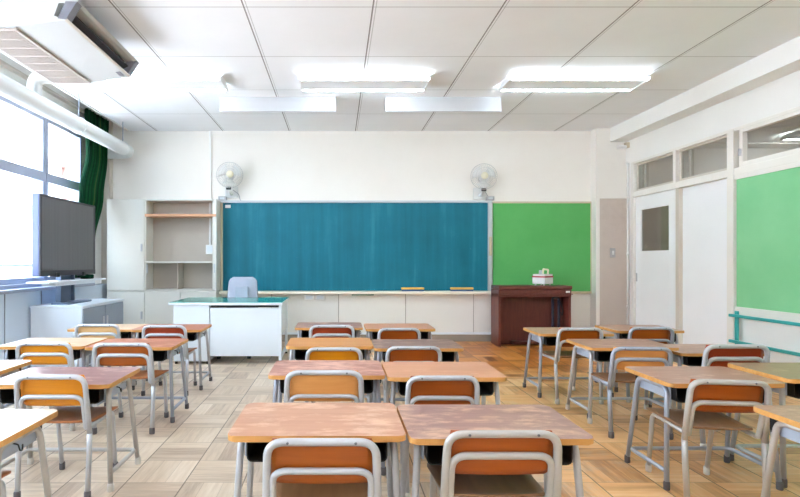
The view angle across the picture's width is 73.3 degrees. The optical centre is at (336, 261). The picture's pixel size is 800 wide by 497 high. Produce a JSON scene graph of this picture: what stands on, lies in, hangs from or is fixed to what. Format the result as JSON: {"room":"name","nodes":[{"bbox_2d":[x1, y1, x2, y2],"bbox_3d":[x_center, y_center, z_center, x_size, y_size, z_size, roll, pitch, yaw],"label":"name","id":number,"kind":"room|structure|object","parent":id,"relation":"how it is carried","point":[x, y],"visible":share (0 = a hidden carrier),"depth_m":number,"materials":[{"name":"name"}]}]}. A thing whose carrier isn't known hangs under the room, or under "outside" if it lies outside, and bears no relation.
{"room":"classroom","nodes":[
{"label":"classroom","id":0,"kind":"room"},
{"bbox_2d":[0,52,100,283],"bbox_3d":[-3.290,-0.925,2.725,0.180,2.450,9.250,0,0,0],"label":"wall","id":1,"kind":"structure","parent":0,"point":[8,73],"depth_m":6.47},
{"bbox_2d":[0,59,83,113],"bbox_3d":[-3.170,-1.745,2.725,0.060,0.290,9.250,0,0,0],"label":"trim","id":2,"kind":"structure","parent":1,"relation":"attached to","point":[2,63],"depth_m":5.78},
{"bbox_2d":[45,118,81,280],"bbox_3d":[-3.252,-0.677,6.270,0.135,1.805,0.820,0,0,0],"label":"window","id":3,"kind":"structure","parent":1,"relation":"in","point":[72,185],"depth_m":6.44,"materials":[{"name":"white metal"}]},
{"bbox_2d":[75,108,108,277],"bbox_3d":[-3.053,-0.837,6.550,0.080,2.056,1.060,0,0,0],"label":"curtain","id":4,"kind":"object","parent":1,"relation":"hanging from","point":[92,182],"visible":0.47,"depth_m":6.68,"materials":[{"name":"fabric"}]},
{"bbox_2d":[0,284,106,369],"bbox_3d":[-3.250,0.700,2.725,0.260,0.800,9.250,0,0,0],"label":"wall","id":5,"kind":"structure","parent":0,"point":[17,305],"depth_m":5.30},
{"bbox_2d":[0,283,94,294],"bbox_3d":[-3.130,0.263,2.400,0.180,0.075,8.600,0,0,0],"label":"trim","id":6,"kind":"structure","parent":5,"relation":"on","point":[12,288],"depth_m":5.28,"materials":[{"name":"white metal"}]},
{"bbox_2d":[101,115,112,283],"bbox_3d":[-3.145,-0.525,7.295,0.110,3.250,0.110,0,0,0],"label":"wall pier","id":7,"kind":"object","parent":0,"point":[108,188],"visible":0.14,"depth_m":7.24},
{"bbox_2d":[1,341,799,496],"bbox_3d":[1.560,1.160,2.725,9.920,0.120,9.650,0,0,0],"label":"floor","id":8,"kind":"structure","parent":0,"point":[193,455],"depth_m":3.26,"materials":[{"name":"wood"}]},
{"bbox_2d":[1,470,10,496],"bbox_3d":[-1.345,0.808,1.762,0.358,0.585,0.408,0,0,0],"label":"chair","id":9,"kind":"object","parent":8,"relation":"on","point":[4,473],"visible":0.81,"depth_m":1.91,"materials":[{"name":"metal"}]},
{"bbox_2d":[0,360,31,448],"bbox_3d":[-2.085,0.840,2.930,0.615,0.520,0.420,0,0,0],"label":"student desk","id":10,"kind":"object","parent":8,"relation":"on","point":[7,367],"visible":0.3,"depth_m":3.00,"materials":[{"name":"wood"}]},
{"bbox_2d":[0,409,57,496],"bbox_3d":[-1.385,0.840,1.885,0.615,0.520,0.420,0,0,0],"label":"student desk","id":11,"kind":"object","parent":8,"relation":"on","point":[19,428],"visible":1,"depth_m":1.96,"materials":[{"name":"wood"}]},
{"bbox_2d":[15,342,92,430],"bbox_3d":[-1.900,0.811,3.642,0.388,0.578,0.408,0,0,0],"label":"chair","id":12,"kind":"object","parent":8,"relation":"on","point":[40,353],"visible":0.46,"depth_m":3.46,"materials":[{"name":"wood"}]},
{"bbox_2d":[0,338,107,408],"bbox_3d":[-2.035,0.840,3.850,0.615,0.520,0.420,0,0,0],"label":"student desk","id":13,"kind":"object","parent":8,"relation":"on","point":[78,345],"visible":0.3,"depth_m":3.77,"materials":[{"name":"wood"}]},
{"bbox_2d":[8,349,79,359],"bbox_3d":[-2.035,0.642,3.858,0.480,0.080,0.353,0,0,0],"label":"tray","id":14,"kind":"object","parent":13,"relation":"on","point":[11,353],"depth_m":3.72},
{"bbox_2d":[13,374,117,496],"bbox_3d":[-1.314,0.809,2.632,0.355,0.583,0.408,0,0,0],"label":"chair","id":15,"kind":"object","parent":8,"relation":"on","point":[60,391],"visible":0.73,"depth_m":2.46,"materials":[{"name":"metal"}]},
{"bbox_2d":[0,367,140,492],"bbox_3d":[-1.375,0.840,2.720,0.615,0.520,0.420,0,0,0],"label":"student desk","id":16,"kind":"object","parent":8,"relation":"on","point":[104,383],"visible":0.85,"depth_m":2.73,"materials":[{"name":"wood"}]},
{"bbox_2d":[0,384,126,403],"bbox_3d":[-1.375,0.642,2.728,0.480,0.080,0.353,0,0,0],"label":"tray","id":17,"kind":"object","parent":16,"relation":"on","point":[96,396],"depth_m":2.61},
{"bbox_2d":[30,299,123,367],"bbox_3d":[-2.830,0.774,5.900,0.549,0.652,1.036,0,0,0],"label":"storage cabinet","id":18,"kind":"object","parent":8,"relation":"on","point":[48,320],"visible":0.61,"depth_m":5.39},
{"bbox_2d":[26,275,105,304],"bbox_3d":[-2.880,0.138,5.760,0.220,0.620,1.280,0,0,0],"label":"tv stand","id":19,"kind":"object","parent":18,"relation":"on","point":[65,284],"visible":0.71,"depth_m":5.70,"materials":[{"name":"metal"}]},
{"bbox_2d":[32,193,94,276],"bbox_3d":[-2.905,-0.249,5.700,0.150,0.812,1.160,0,0,0],"label":"television","id":20,"kind":"object","parent":19,"relation":"attached to","point":[63,230],"visible":1,"depth_m":5.54,"materials":[{"name":"plastic"},{"name":"glass"}]},
{"bbox_2d":[26,278,105,285],"bbox_3d":[-2.880,0.223,5.760,0.220,0.050,1.280,0,0,0],"label":"shelf","id":21,"kind":"object","parent":19,"relation":"attached to","point":[59,281],"depth_m":5.56,"materials":[{"name":"white metal"}]},
{"bbox_2d":[75,324,135,395],"bbox_3d":[-1.950,0.804,4.522,0.388,0.593,0.408,0,0,0],"label":"chair","id":22,"kind":"object","parent":8,"relation":"on","point":[109,331],"visible":0.34,"depth_m":4.34,"materials":[{"name":"metal"}]},
{"bbox_2d":[67,324,145,384],"bbox_3d":[-2.090,0.850,4.910,0.615,0.500,0.420,0,0,0],"label":"student desk","id":23,"kind":"object","parent":8,"relation":"on","point":[125,329],"visible":0.16,"depth_m":4.87,"materials":[{"name":"wood"}]},
{"bbox_2d":[107,291,144,337],"bbox_3d":[-2.798,0.748,7.194,0.504,0.705,0.305,0,0,0],"label":"base cabinet","id":24,"kind":"object","parent":8,"relation":"on","point":[134,301],"visible":0.44,"depth_m":7.05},
{"bbox_2d":[107,199,144,290],"bbox_3d":[-2.798,-0.220,7.194,0.504,1.220,0.305,0,0,0],"label":"locker","id":25,"kind":"object","parent":24,"relation":"on","point":[125,217],"visible":0.84,"depth_m":7.05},
{"bbox_2d":[92,343,168,434],"bbox_3d":[-1.364,0.808,3.572,0.403,0.585,0.408,0,0,0],"label":"chair","id":26,"kind":"object","parent":8,"relation":"on","point":[103,354],"visible":0.68,"depth_m":3.40,"materials":[{"name":"metal"}]},
{"bbox_2d":[85,338,188,422],"bbox_3d":[-1.415,0.840,3.810,0.615,0.520,0.420,0,0,0],"label":"student desk","id":27,"kind":"object","parent":8,"relation":"on","point":[163,349],"visible":0.56,"depth_m":3.85,"materials":[{"name":"wood"}]},
{"bbox_2d":[153,350,179,360],"bbox_3d":[-1.415,0.642,3.818,0.480,0.080,0.353,0,0,0],"label":"tray","id":28,"kind":"object","parent":27,"relation":"on","point":[158,355],"depth_m":3.77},
{"bbox_2d":[141,325,196,395],"bbox_3d":[-1.412,0.809,4.542,0.388,0.582,0.408,0,0,0],"label":"chair","id":29,"kind":"object","parent":8,"relation":"on","point":[148,331],"visible":0.62,"depth_m":4.37,"materials":[{"name":"metal"}]},
{"bbox_2d":[131,324,211,389],"bbox_3d":[-1.455,0.840,4.730,0.615,0.520,0.420,0,0,0],"label":"student desk","id":30,"kind":"object","parent":8,"relation":"on","point":[194,331],"visible":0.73,"depth_m":4.68,"materials":[{"name":"metal"}]},
{"bbox_2d":[139,332,196,340],"bbox_3d":[-1.455,0.642,4.739,0.480,0.080,0.353,0,0,0],"label":"tray","id":31,"kind":"object","parent":30,"relation":"on","point":[192,336],"depth_m":4.69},
{"bbox_2d":[145,290,220,323],"bbox_3d":[-2.073,0.748,7.194,0.946,0.705,0.305,0,0,0],"label":"base cabinet","id":32,"kind":"object","parent":8,"relation":"on","point":[157,309],"visible":0.28,"depth_m":7.05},
{"bbox_2d":[145,199,220,290],"bbox_3d":[-2.073,-0.220,7.196,0.946,1.220,0.302,0,0,0],"label":"open shelf","id":33,"kind":"object","parent":32,"relation":"on","point":[176,230],"visible":1,"depth_m":7.34,"materials":[{"name":"beige wood"}]},
{"bbox_2d":[168,297,288,363],"bbox_3d":[-1.192,0.768,6.090,1.225,0.664,0.800,0,0,0],"label":"desk","id":34,"kind":"object","parent":8,"relation":"on","point":[233,331],"visible":0.84,"depth_m":5.71,"materials":[{"name":"white metal"}]},
{"bbox_2d":[217,277,257,358],"bbox_3d":[-1.165,0.645,6.321,0.596,0.910,0.646,0,0,0],"label":"office chair","id":35,"kind":"object","parent":8,"relation":"on","point":[238,286],"visible":0.36,"depth_m":6.57,"materials":[{"name":"grey plastic"}]},
{"bbox_2d":[228,403,405,496],"bbox_3d":[-0.068,0.840,1.981,0.615,0.520,0.420,0,0,0],"label":"student desk","id":36,"kind":"object","parent":8,"relation":"on","point":[257,424],"visible":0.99,"depth_m":1.91,"materials":[{"name":"wood"}]},
{"bbox_2d":[246,442,387,461],"bbox_3d":[-0.068,0.642,1.990,0.480,0.080,0.353,0,0,0],"label":"tray","id":37,"kind":"object","parent":36,"relation":"on","point":[254,450],"depth_m":1.87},
{"bbox_2d":[262,438,381,496],"bbox_3d":[-0.046,0.817,1.797,0.373,0.567,0.408,0,0,0],"label":"chair","id":38,"kind":"object","parent":8,"relation":"on","point":[292,467],"visible":1,"depth_m":1.62,"materials":[{"name":"wood"}]},
{"bbox_2d":[284,370,363,402],"bbox_3d":[-0.061,0.806,2.702,0.393,0.588,0.408,0,0,0],"label":"chair","id":39,"kind":"object","parent":8,"relation":"on","point":[299,385],"visible":0.47,"depth_m":2.53,"materials":[{"name":"wood"}]},
{"bbox_2d":[268,360,385,475],"bbox_3d":[-0.053,0.840,2.920,0.615,0.520,0.420,0,0,0],"label":"student desk","id":40,"kind":"object","parent":8,"relation":"on","point":[372,372],"visible":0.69,"depth_m":2.89,"materials":[{"name":"wood"}]},
{"bbox_2d":[280,380,372,393],"bbox_3d":[-0.053,0.642,2.929,0.480,0.080,0.353,0,0,0],"label":"tray","id":41,"kind":"object","parent":40,"relation":"on","point":[368,384],"depth_m":2.82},
{"bbox_2d":[295,322,362,337],"bbox_3d":[-0.072,0.840,4.870,0.615,0.520,0.420,0,0,0],"label":"student desk","id":42,"kind":"object","parent":8,"relation":"on","point":[303,328],"visible":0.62,"depth_m":4.91,"materials":[{"name":"wood"}]},
{"bbox_2d":[302,330,355,337],"bbox_3d":[-0.072,0.642,4.878,0.480,0.080,0.353,0,0,0],"label":"tray","id":43,"kind":"object","parent":42,"relation":"on","point":[305,333],"depth_m":4.88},
{"bbox_2d":[286,338,372,402],"bbox_3d":[-0.051,0.840,3.850,0.615,0.520,0.420,0,0,0],"label":"student desk","id":44,"kind":"object","parent":8,"relation":"on","point":[298,347],"visible":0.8,"depth_m":3.77,"materials":[{"name":"wood"}]},
{"bbox_2d":[295,350,363,359],"bbox_3d":[-0.051,0.642,3.858,0.480,0.080,0.353,0,0,0],"label":"tray","id":45,"kind":"object","parent":44,"relation":"on","point":[299,354],"depth_m":3.83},
{"bbox_2d":[309,325,354,337],"bbox_3d":[-0.040,0.804,4.472,0.388,0.592,0.408,0,0,0],"label":"chair","id":46,"kind":"object","parent":8,"relation":"on","point":[316,331],"visible":0.28,"depth_m":4.29,"materials":[{"name":"metal"}]},
{"bbox_2d":[305,347,362,402],"bbox_3d":[-0.018,0.814,3.472,0.371,0.572,0.408,0,0,0],"label":"chair","id":47,"kind":"object","parent":8,"relation":"on","point":[315,353],"visible":0.23,"depth_m":3.30,"materials":[{"name":"wood"}]},
{"bbox_2d":[377,328,420,338],"bbox_3d":[0.486,0.809,4.347,0.355,0.583,0.408,0,0,0],"label":"chair","id":48,"kind":"object","parent":8,"relation":"on","point":[384,333],"visible":0.25,"depth_m":4.17,"materials":[{"name":"wood"}]},
{"bbox_2d":[364,323,434,352],"bbox_3d":[0.549,0.840,4.780,0.615,0.520,0.420,0,0,0],"label":"student desk","id":49,"kind":"object","parent":8,"relation":"on","point":[372,329],"visible":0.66,"depth_m":4.76,"materials":[{"name":"wood"}]},
{"bbox_2d":[372,332,427,338],"bbox_3d":[0.549,0.642,4.788,0.480,0.080,0.353,0,0,0],"label":"tray","id":50,"kind":"object","parent":49,"relation":"on","point":[424,335],"depth_m":4.76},
{"bbox_2d":[383,346,441,402],"bbox_3d":[0.474,0.810,3.472,0.365,0.580,0.408,0,0,0],"label":"chair","id":51,"kind":"object","parent":8,"relation":"on","point":[394,353],"visible":0.27,"depth_m":3.30,"materials":[{"name":"wood"}]},
{"bbox_2d":[371,339,463,402],"bbox_3d":[0.552,0.840,3.765,0.615,0.520,0.420,0,0,0],"label":"student desk","id":52,"kind":"object","parent":8,"relation":"on","point":[449,348],"visible":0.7,"depth_m":3.72,"materials":[{"name":"wood"}]},
{"bbox_2d":[382,352,453,361],"bbox_3d":[0.552,0.642,3.773,0.480,0.080,0.353,0,0,0],"label":"tray","id":53,"kind":"object","parent":52,"relation":"on","point":[446,356],"depth_m":3.69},
{"bbox_2d":[399,375,479,496],"bbox_3d":[0.484,0.810,2.622,0.355,0.580,0.408,0,0,0],"label":"chair","id":54,"kind":"object","parent":8,"relation":"on","point":[420,389],"visible":0.44,"depth_m":2.45,"materials":[{"name":"metal"}]},
{"bbox_2d":[382,362,506,477],"bbox_3d":[0.556,0.840,2.875,0.615,0.520,0.420,0,0,0],"label":"student desk","id":55,"kind":"object","parent":8,"relation":"on","point":[488,377],"visible":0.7,"depth_m":2.81,"materials":[{"name":"wood"}]},
{"bbox_2d":[398,382,493,395],"bbox_3d":[0.556,0.642,2.884,0.480,0.080,0.353,0,0,0],"label":"tray","id":56,"kind":"object","parent":55,"relation":"on","point":[486,388],"depth_m":2.78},
{"bbox_2d":[427,430,561,496],"bbox_3d":[0.520,0.814,1.857,0.391,0.572,0.408,0,0,0],"label":"chair","id":57,"kind":"object","parent":8,"relation":"on","point":[475,463],"visible":0.99,"depth_m":1.69,"materials":[{"name":"metal"}]},
{"bbox_2d":[397,404,593,496],"bbox_3d":[0.545,0.840,1.952,0.625,0.520,0.420,0,0,0],"label":"student desk","id":58,"kind":"object","parent":8,"relation":"on","point":[427,427],"visible":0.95,"depth_m":1.92,"materials":[{"name":"wood"}]},
{"bbox_2d":[424,445,572,464],"bbox_3d":[0.545,0.642,1.960,0.488,0.080,0.353,0,0,0],"label":"tray","id":59,"kind":"object","parent":58,"relation":"on","point":[433,454],"depth_m":1.83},
{"bbox_2d":[491,285,572,346],"bbox_3d":[2.555,0.708,7.026,0.960,0.785,0.359,0,0,0],"label":"piano","id":60,"kind":"object","parent":8,"relation":"on","point":[514,308],"visible":0.83,"depth_m":7.07,"materials":[{"name":"brown wood"}]},
{"bbox_2d":[532,268,553,285],"bbox_3d":[2.725,0.202,7.060,0.218,0.226,0.188,0,0,-40],"label":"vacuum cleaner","id":61,"kind":"object","parent":60,"relation":"on","point":[541,278],"visible":1,"depth_m":7.00,"materials":[{"name":"white plastic"}]},
{"bbox_2d":[551,297,562,326],"bbox_3d":[2.879,0.777,6.969,0.152,0.645,0.034,0,0,0],"label":"stand","id":62,"kind":"object","parent":8,"relation":"on","point":[552,298],"visible":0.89,"depth_m":6.96,"materials":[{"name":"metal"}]},
{"bbox_2d":[523,327,613,397],"bbox_3d":[1.930,0.840,4.480,0.615,0.520,0.420,0,0,0],"label":"student desk","id":63,"kind":"object","parent":8,"relation":"on","point":[547,336],"visible":0.58,"depth_m":4.47,"materials":[{"name":"metal"}]},
{"bbox_2d":[544,337,604,345],"bbox_3d":[1.930,0.642,4.489,0.480,0.080,0.353,0,0,0],"label":"tray","id":64,"kind":"object","parent":63,"relation":"on","point":[549,341],"depth_m":4.46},
{"bbox_2d":[537,328,603,403],"bbox_3d":[1.871,0.804,4.322,0.373,0.593,0.490,0,0,0],"label":"chair","id":65,"kind":"object","parent":8,"relation":"on","point":[563,334],"visible":0.66,"depth_m":4.12,"materials":[{"name":"metal"}]},
{"bbox_2d":[566,339,678,423],"bbox_3d":[2.010,0.840,3.790,0.615,0.520,0.420,0,0,0],"label":"student desk","id":66,"kind":"object","parent":8,"relation":"on","point":[600,350],"visible":0.59,"depth_m":3.79,"materials":[{"name":"wood"}]},
{"bbox_2d":[574,345,667,361],"bbox_3d":[2.010,0.642,3.799,0.480,0.080,0.353,0,0,0],"label":"tray","id":67,"kind":"object","parent":66,"relation":"on","point":[601,356],"depth_m":3.68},
{"bbox_2d":[587,347,673,439],"bbox_3d":[1.901,0.814,3.502,0.388,0.573,0.449,0,0,4],"label":"chair","id":68,"kind":"object","parent":8,"relation":"on","point":[620,357],"visible":0.66,"depth_m":3.31,"materials":[{"name":"metal"}]},
{"bbox_2d":[603,327,674,402],"bbox_3d":[2.449,0.804,4.372,0.373,0.593,0.490,0,0,0],"label":"chair","id":69,"kind":"object","parent":8,"relation":"on","point":[658,334],"visible":0.32,"depth_m":4.16,"materials":[{"name":"metal"}]},
{"bbox_2d":[594,325,683,391],"bbox_3d":[2.635,0.840,4.670,0.584,0.520,0.420,0,0,0],"label":"student desk","id":70,"kind":"object","parent":8,"relation":"on","point":[620,331],"visible":0.37,"depth_m":4.63,"materials":[{"name":"wood"}]},
{"bbox_2d":[601,329,675,341],"bbox_3d":[2.635,0.642,4.678,0.456,0.080,0.353,0,0,0],"label":"tray","id":71,"kind":"object","parent":70,"relation":"on","point":[619,335],"depth_m":4.55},
{"bbox_2d":[648,344,711,408],"bbox_3d":[2.625,0.860,3.800,0.615,0.480,0.420,0,0,0],"label":"student desk","id":72,"kind":"object","parent":8,"relation":"on","point":[688,354],"visible":0.2,"depth_m":3.75,"materials":[{"name":"wood"}]},
{"bbox_2d":[683,356,702,365],"bbox_3d":[2.625,0.677,3.808,0.480,0.074,0.353,0,0,0],"label":"tray","id":73,"kind":"object","parent":72,"relation":"on","point":[687,360],"depth_m":3.75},
{"bbox_2d":[624,366,784,490],"bbox_3d":[1.862,0.840,2.740,0.574,0.520,0.420,0,0,0],"label":"student desk","id":74,"kind":"object","parent":8,"relation":"on","point":[670,382],"visible":0.77,"depth_m":2.73,"materials":[{"name":"wood"}]},
{"bbox_2d":[635,375,763,402],"bbox_3d":[1.862,0.642,2.748,0.448,0.080,0.353,0,0,0],"label":"tray","id":75,"kind":"object","parent":74,"relation":"on","point":[676,394],"depth_m":2.70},
{"bbox_2d":[645,379,771,496],"bbox_3d":[1.743,0.808,2.550,0.355,0.585,0.490,0,0,7],"label":"chair","id":76,"kind":"object","parent":8,"relation":"on","point":[705,401],"visible":0.98,"depth_m":2.36,"materials":[{"name":"metal"}]},
{"bbox_2d":[672,344,769,450],"bbox_3d":[2.315,0.789,3.272,0.403,0.622,0.408,0,0,0],"label":"chair","id":77,"kind":"object","parent":8,"relation":"on","point":[721,355],"visible":0.33,"depth_m":3.09,"materials":[{"name":"wood"}]},
{"bbox_2d":[728,363,799,487],"bbox_3d":[2.470,0.833,2.770,0.615,0.535,0.420,0,0,0],"label":"student desk","id":78,"kind":"object","parent":8,"relation":"on","point":[788,373],"visible":0.63,"depth_m":2.76,"materials":[{"name":"wood"}]},
{"bbox_2d":[743,371,799,398],"bbox_3d":[2.470,0.628,2.779,0.480,0.083,0.353,0,0,0],"label":"tray","id":79,"kind":"object","parent":78,"relation":"on","point":[792,390],"depth_m":2.64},
{"bbox_2d":[753,405,799,496],"bbox_3d":[1.965,0.840,1.940,0.615,0.520,0.420,0,0,0],"label":"student desk","id":80,"kind":"object","parent":8,"relation":"on","point":[784,419],"visible":1,"depth_m":2.06,"materials":[{"name":"metal"}]},
{"bbox_2d":[770,418,779,434],"bbox_3d":[1.965,0.642,1.948,0.480,0.080,0.353,0,0,0],"label":"tray","id":81,"kind":"object","parent":80,"relation":"on","point":[772,421],"depth_m":2.11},
{"bbox_2d":[55,0,799,130],"bbox_3d":[0.532,-1.840,2.725,6.775,0.080,9.250,0,0,0],"label":"ceiling","id":82,"kind":"structure","parent":0,"point":[260,48],"depth_m":4.55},
{"bbox_2d":[0,71,133,159],"bbox_3d":[-2.640,-1.581,2.906,1.250,0.437,8.766,0,0,-5],"label":"ventilation duct","id":83,"kind":"object","parent":82,"relation":"hanging from","point":[30,97],"visible":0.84,"depth_m":5.15,"materials":[{"name":"white metal"}]},
{"bbox_2d":[0,0,138,83],"bbox_3d":[-2.018,-1.635,3.893,0.765,0.330,1.053,0,0,0],"label":"air conditioner","id":84,"kind":"object","parent":82,"relation":"attached to","point":[61,41],"visible":1,"depth_m":3.70,"materials":[{"name":"plastic"}]},
{"bbox_2d":[0,27,90,83],"bbox_3d":[-2.185,-1.479,3.893,0.300,0.018,1.023,0,0,0],"label":"grille","id":85,"kind":"object","parent":84,"relation":"attached to","point":[16,42],"depth_m":3.85,"materials":[{"name":"plastic"}]},
{"bbox_2d":[72,16,127,68],"bbox_3d":[-1.750,-1.590,3.893,0.100,0.100,0.925,0,0,0],"label":"outlet","id":86,"kind":"object","parent":84,"relation":"attached to","point":[84,31],"depth_m":3.85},
{"bbox_2d":[91,76,227,91],"bbox_3d":[-1.760,-1.768,5.270,1.296,0.064,0.364,0,0,0],"label":"ceiling light","id":87,"kind":"object","parent":82,"relation":"attached to","point":[219,83],"visible":0.82,"depth_m":5.25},
{"bbox_2d":[220,97,335,111],"bbox_3d":[-0.645,-1.716,5.886,1.266,0.168,0.167,0,0,0],"label":"light","id":88,"kind":"object","parent":82,"relation":"attached to","point":[227,104],"visible":1,"depth_m":5.82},
{"bbox_2d":[298,76,430,91],"bbox_3d":[0.265,-1.768,5.270,1.266,0.064,0.364,0,0,0],"label":"ceiling light","id":89,"kind":"object","parent":82,"relation":"attached to","point":[306,83],"visible":1,"depth_m":5.22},
{"bbox_2d":[384,97,501,111],"bbox_3d":[1.160,-1.716,5.886,1.266,0.168,0.167,0,0,0],"label":"light","id":90,"kind":"object","parent":82,"relation":"attached to","point":[391,104],"visible":1,"depth_m":5.82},
{"bbox_2d":[499,76,650,91],"bbox_3d":[2.325,-1.768,5.270,1.346,0.064,0.364,0,0,0],"label":"ceiling light","id":91,"kind":"object","parent":82,"relation":"attached to","point":[510,83],"visible":1,"depth_m":5.22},
{"bbox_2d":[113,123,794,288],"bbox_3d":[1.560,-0.550,7.450,9.920,3.300,0.200,0,0,0],"label":"wall","id":92,"kind":"structure","parent":0,"point":[275,165],"depth_m":7.35,"materials":[{"name":"paint"}]},
{"bbox_2d":[0,50,129,131],"bbox_3d":[-2.865,-1.969,2.725,0.020,0.362,9.250,0,0,0],"label":"trim","id":93,"kind":"structure","parent":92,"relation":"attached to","point":[1,51],"depth_m":5.67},
{"bbox_2d":[206,131,211,253],"bbox_3d":[-1.745,-0.949,7.325,0.110,1.698,0.046,0,0,0],"label":"cable conduit","id":94,"kind":"object","parent":92,"relation":"attached to","point":[208,247],"visible":0.8,"depth_m":7.32,"materials":[{"name":"white plastic"}]},
{"bbox_2d":[216,162,242,199],"bbox_3d":[-1.410,-1.073,7.173,0.322,0.508,0.357,0,0,12],"label":"wall fan","id":95,"kind":"object","parent":92,"relation":"attached to","point":[231,191],"visible":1,"depth_m":7.10,"materials":[{"name":"white plastic"}]},
{"bbox_2d":[219,200,491,295],"bbox_3d":[0.265,-0.186,7.282,3.720,1.297,0.135,0,0,0],"label":"chalkboard","id":96,"kind":"object","parent":92,"relation":"attached to","point":[354,247],"visible":0.92,"depth_m":7.32,"materials":[{"name":"teal metal"}]},
{"bbox_2d":[219,291,490,293],"bbox_3d":[0.265,0.422,7.282,3.720,0.039,0.135,0,0,0],"label":"chalk tray","id":97,"kind":"object","parent":96,"relation":"on","point":[220,292],"depth_m":7.22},
{"bbox_2d":[282,335,490,340],"bbox_3d":[0.950,1.052,7.340,5.100,0.095,0.020,0,0,0],"label":"baseboard","id":98,"kind":"structure","parent":92,"relation":"attached to","point":[451,337],"depth_m":7.33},
{"bbox_2d":[282,332,490,334],"bbox_3d":[0.950,0.990,7.338,5.100,0.030,0.025,0,0,0],"label":"trim","id":99,"kind":"structure","parent":92,"relation":"attached to","point":[289,333],"depth_m":7.33,"materials":[{"name":"white wood"}]},
{"bbox_2d":[221,294,590,331],"bbox_3d":[0.948,0.693,7.344,5.087,0.565,0.012,0,0,0],"label":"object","id":100,"kind":"structure","parent":92,"relation":"attached to","point":[443,312],"depth_m":7.34,"materials":[{"name":"paint"}]},
{"bbox_2d":[470,163,497,202],"bbox_3d":[1.963,-1.053,7.182,0.369,0.509,0.331,0,0,0],"label":"wall fan","id":101,"kind":"object","parent":92,"relation":"attached to","point":[478,193],"visible":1,"depth_m":7.10,"materials":[{"name":"white plastic"}]},
{"bbox_2d":[492,201,591,293],"bbox_3d":[2.815,-0.193,7.333,1.370,1.265,0.030,0,0,0],"label":"notice board","id":102,"kind":"object","parent":92,"relation":"attached to","point":[529,237],"visible":0.85,"depth_m":7.33,"materials":[{"name":"fabric"}]},
{"bbox_2d":[591,128,626,338],"bbox_3d":[3.708,-0.350,7.271,0.424,2.900,0.158,0,0,0],"label":"wall column","id":103,"kind":"structure","parent":0,"point":[608,163],"depth_m":7.20,"materials":[{"name":"paint"}]},
{"bbox_2d":[626,70,799,362],"bbox_3d":[3.960,-0.375,2.725,0.120,2.950,9.250,0,0,0],"label":"wall","id":104,"kind":"structure","parent":0,"point":[782,94],"depth_m":5.13,"materials":[{"name":"paint"}]},
{"bbox_2d":[626,163,628,324],"bbox_3d":[3.885,-0.110,7.120,0.036,2.420,0.036,0,0,0],"label":"conduit","id":105,"kind":"object","parent":104,"relation":"attached to","point":[627,196],"visible":0.95,"depth_m":7.11,"materials":[{"name":"white plastic"}]},
{"bbox_2d":[637,153,672,190],"bbox_3d":[3.962,-1.095,6.585,0.065,0.360,0.810,0,0,0],"label":"window","id":106,"kind":"structure","parent":104,"relation":"in","point":[646,166],"depth_m":6.83,"materials":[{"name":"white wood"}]},
{"bbox_2d":[636,189,675,343],"bbox_3d":[3.934,0.125,6.577,0.041,1.930,0.835,0,0,0],"label":"door","id":107,"kind":"structure","parent":104,"relation":"in","point":[655,270],"depth_m":6.54,"materials":[{"name":"white wood"}]},
{"bbox_2d":[676,188,682,343],"bbox_3d":[3.942,0.130,6.120,0.075,1.940,0.060,0,0,0],"label":"trim","id":108,"kind":"structure","parent":104,"relation":"attached to","point":[679,191],"depth_m":6.09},
{"bbox_2d":[679,135,726,180],"bbox_3d":[3.962,-1.095,5.723,0.065,0.360,0.795,0,0,0],"label":"window","id":109,"kind":"structure","parent":104,"relation":"in","point":[691,149],"depth_m":5.96,"materials":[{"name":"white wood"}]},
{"bbox_2d":[683,179,726,343],"bbox_3d":[3.965,0.125,5.725,0.030,1.930,0.830,0,0,0],"label":"door","id":110,"kind":"structure","parent":104,"relation":"in","point":[704,205],"depth_m":5.71,"materials":[{"name":"paint"}]},
{"bbox_2d":[610,36,799,141],"bbox_3d":[3.805,-1.708,2.655,0.230,0.185,9.110,0,0,0],"label":"ceiling beam","id":111,"kind":"structure","parent":104,"relation":"attached to","point":[783,60],"depth_m":5.22,"materials":[{"name":"paint"}]},
{"bbox_2d":[631,106,799,343],"bbox_3d":[3.942,-0.105,2.580,0.115,2.410,8.960,0,0,0],"label":"trim","id":112,"kind":"structure","parent":104,"relation":"attached to","point":[733,169],"depth_m":5.30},
{"bbox_2d":[728,311,799,356],"bbox_3d":[3.860,0.790,2.095,0.049,0.620,6.260,0,0,0],"label":"handrail","id":113,"kind":"object","parent":104,"relation":"attached to","point":[736,315],"visible":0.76,"depth_m":4.86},
{"bbox_2d":[735,162,799,322],"bbox_3d":[3.907,-0.158,2.760,0.026,1.365,4.920,0,0,0],"label":"notice board","id":114,"kind":"object","parent":104,"relation":"attached to","point":[768,200],"visible":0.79,"depth_m":4.81,"materials":[{"name":"fabric"}]},
{"bbox_2d":[738,110,799,166],"bbox_3d":[3.915,-1.095,4.305,0.070,0.360,1.730,0,0,0],"label":"window","id":115,"kind":"structure","parent":104,"relation":"in","point":[743,133],"depth_m":4.95,"materials":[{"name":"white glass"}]},
{"bbox_2d":[697,116,799,147],"bbox_3d":[5.170,-1.603,2.725,2.300,0.115,9.250,0,0,0],"label":"ceiling","id":116,"kind":"structure","parent":0,"point":[769,136],"depth_m":6.71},
{"bbox_2d":[780,130,799,140],"bbox_3d":[5.820,-1.513,6.350,0.776,0.064,0.364,0,0,0],"label":"ceiling light","id":117,"kind":"object","parent":116,"relation":"attached to","point":[795,135],"visible":1,"depth_m":6.40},
{"label":"outside","id":118,"kind":"structure","parent":0,"visible":0},
{"bbox_3d":[-21.700,4.150,5.000,36.600,0.100,70.000,0,0,0],"label":"ground","id":119,"kind":"structure","parent":118,"visible":0},
{"bbox_2d":[0,95,66,284],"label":"window","id":120,"kind":"structure","parent":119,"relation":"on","point":[15,129],"depth_m":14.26,"materials":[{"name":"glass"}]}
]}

